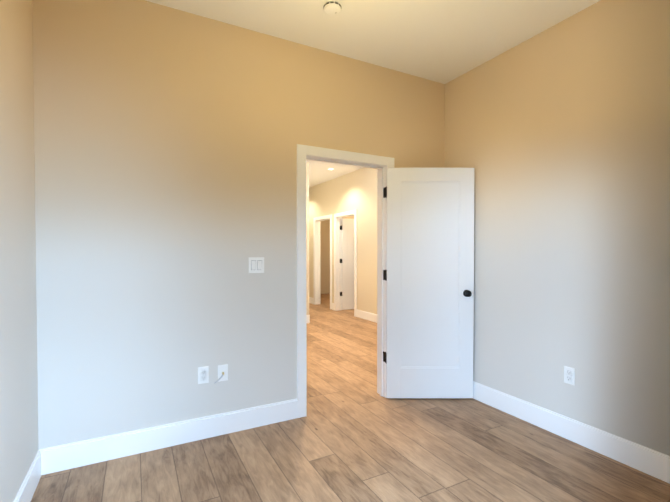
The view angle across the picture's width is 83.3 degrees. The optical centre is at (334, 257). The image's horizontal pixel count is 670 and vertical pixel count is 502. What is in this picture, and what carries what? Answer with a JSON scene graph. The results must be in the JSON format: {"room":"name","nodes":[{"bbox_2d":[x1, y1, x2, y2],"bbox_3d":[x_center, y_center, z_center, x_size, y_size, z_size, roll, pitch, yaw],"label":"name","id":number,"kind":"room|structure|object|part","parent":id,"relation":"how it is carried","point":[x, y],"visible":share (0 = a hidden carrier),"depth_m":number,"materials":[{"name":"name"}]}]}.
{"room":"empty bedroom","nodes":[
{"label":"empty bedroom","id":0,"kind":"room"},
{"bbox_2d":[0,0,38,501],"bbox_3d":[-0.931,-0.162,0.561,0.120,2.890,3.550,-1,1,-28],"label":"wall","id":1,"kind":"structure","parent":0,"point":[19,446],"depth_m":1.82,"materials":[{"name":"beige paint"}]},
{"bbox_2d":[13,449,44,501],"bbox_3d":[-0.870,1.207,0.617,0.017,0.150,3.550,-1,1,-28],"label":"baseboard","id":2,"kind":"structure","parent":1,"relation":"attached to","point":[27,489],"depth_m":1.99,"materials":[{"name":"white wood"}]},
{"bbox_2d":[32,0,444,448],"bbox_3d":[-0.281,-0.204,2.986,5.450,2.890,0.120,-1,1,-28],"label":"wall","id":3,"kind":"structure","parent":0,"point":[167,140],"depth_m":2.50,"materials":[{"name":"beige paint"}]},
{"bbox_2d":[43,398,297,474],"bbox_3d":[-0.987,1.173,2.556,1.576,0.150,0.017,-1,1,-28],"label":"baseboard","id":4,"kind":"structure","parent":3,"relation":"attached to","point":[58,458],"depth_m":2.47,"materials":[{"name":"white wood"}]},
{"bbox_2d":[198,366,208,383],"bbox_3d":[-0.907,0.808,2.597,0.070,0.115,0.008,-1,1,-28],"label":"outlet","id":5,"kind":"object","parent":3,"relation":"attached to","point":[203,374],"visible":1,"depth_m":2.60,"materials":[{"name":"white plastic"}]},
{"bbox_2d":[214,364,227,382],"bbox_3d":[-0.794,0.813,2.638,0.097,0.117,0.044,-1,1,-28],"label":"outlet","id":6,"kind":"object","parent":3,"relation":"attached to","point":[222,372],"visible":1,"depth_m":2.66,"materials":[{"name":"white plastic"}]},
{"bbox_2d":[249,257,263,272],"bbox_3d":[-0.573,0.053,2.760,0.116,0.115,0.013,-1,1,-28],"label":"rocker light switch","id":7,"kind":"object","parent":3,"relation":"attached to","point":[256,264],"visible":1,"depth_m":2.76,"materials":[{"name":"white plastic"}]},
{"bbox_2d":[297,144,394,417],"bbox_3d":[0.081,0.180,3.186,0.920,2.115,0.156,-1,1,-28],"label":"door frame","id":8,"kind":"structure","parent":3,"relation":"attached to","point":[381,164],"depth_m":3.03,"materials":[{"name":"white wood"}]},
{"bbox_2d":[383,187,385,361],"bbox_3d":[0.436,0.150,3.325,0.002,1.539,0.035,-1,1,-28],"label":"door hinges","id":9,"kind":"object","parent":8,"relation":"attached to","point":[384,192],"depth_m":3.33,"materials":[{"name":"black metal"}]},
{"bbox_2d":[385,168,474,397],"bbox_3d":[0.823,0.222,3.283,0.764,2.004,0.152,0,1,0],"label":"bedroom door","id":10,"kind":"structure","parent":3,"relation":"in","point":[429,274],"depth_m":3.27,"materials":[{"name":"white wood"}]},
{"bbox_3d":[1.157,0.306,3.285,0.094,0.062,0.152,0,1,0],"label":"knob","id":11,"kind":"part","parent":10,"relation":"part of","materials":[{"name":"black metal"}]},
{"bbox_2d":[306,162,308,314],"bbox_3d":[-2.412,-0.253,5.816,4.350,2.890,0.120,-1,1,-28],"label":"wall","id":12,"kind":"structure","parent":0,"point":[307,236],"depth_m":6.76,"materials":[{"name":"beige paint"}]},
{"bbox_2d":[320,220,329,293],"bbox_3d":[0.113,-0.357,11.806,3.300,2.890,0.120,-1,1,-28],"label":"wall","id":13,"kind":"structure","parent":0,"point":[325,252],"depth_m":11.52,"materials":[{"name":"beige paint"}]},
{"bbox_2d":[309,168,376,313],"bbox_3d":[0.391,-0.285,7.649,0.120,2.890,7.480,-1,1,-28],"label":"wall","id":14,"kind":"structure","parent":0,"point":[355,190],"depth_m":7.36,"materials":[{"name":"beige paint"}]},
{"bbox_2d":[313,214,331,308],"bbox_3d":[-0.235,0.082,8.829,0.156,2.115,0.950,-1,1,-28],"label":"door frame","id":15,"kind":"structure","parent":14,"relation":"attached to","point":[316,267],"depth_m":9.16,"materials":[{"name":"white wood"}]},
{"bbox_2d":[334,210,356,316],"bbox_3d":[0.266,0.099,7.889,0.156,2.115,0.940,-1,1,-28],"label":"door frame","id":16,"kind":"structure","parent":14,"relation":"attached to","point":[337,263],"depth_m":8.21,"materials":[{"name":"white wood"}]},
{"bbox_2d":[342,218,353,309],"bbox_3d":[0.504,0.133,8.408,0.774,2.004,0.035,0,1,-25],"label":"hall door","id":17,"kind":"structure","parent":14,"relation":"in","point":[347,263],"depth_m":8.29,"materials":[{"name":"white wood"}]},
{"bbox_2d":[356,309,376,322],"bbox_3d":[1.258,1.115,5.901,0.017,0.150,3.536,-1,1,-28],"label":"baseboard","id":18,"kind":"structure","parent":14,"relation":"attached to","point":[369,316],"depth_m":7.13,"materials":[{"name":"white wood"}]},
{"bbox_2d":[31,293,669,501],"bbox_3d":[0.305,1.247,5.550,9.110,0.100,11.390,-1,1,-28],"label":"floor","id":19,"kind":"structure","parent":0,"point":[353,435],"depth_m":2.33,"materials":[{"name":"brown wood"}]},
{"bbox_2d":[145,0,599,187],"bbox_3d":[0.305,-1.753,5.498,9.110,0.120,11.390,-1,1,-28],"label":"ceiling","id":20,"kind":"structure","parent":0,"point":[443,41],"depth_m":2.68,"materials":[{"name":"paint"}]},
{"bbox_2d":[323,1,340,15],"bbox_3d":[-0.017,-1.622,2.456,0.116,0.038,0.116,-1,1,-28],"label":"smoke detector","id":21,"kind":"object","parent":20,"relation":"attached to","point":[332,8],"visible":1,"depth_m":2.43,"materials":[{"name":"white plastic"}]},
{"bbox_2d":[444,0,669,455],"bbox_3d":[1.937,-0.189,2.089,0.120,2.890,3.550,-1,1,-28],"label":"wall","id":22,"kind":"structure","parent":0,"point":[557,137],"depth_m":2.53,"materials":[{"name":"beige paint"}]},
{"bbox_2d":[564,366,574,384],"bbox_3d":[1.607,0.808,2.589,0.008,0.115,0.070,-1,1,-28],"label":"duplex electrical outlet","id":23,"kind":"object","parent":22,"relation":"attached to","point":[569,375],"visible":1,"depth_m":2.58,"materials":[{"name":"white plastic"}]},
{"bbox_2d":[473,381,669,483],"bbox_3d":[1.876,1.182,2.080,0.017,0.150,3.550,-1,1,-28],"label":"baseboard","id":24,"kind":"structure","parent":22,"relation":"attached to","point":[639,457],"depth_m":2.50,"materials":[{"name":"white wood"}]}
]}

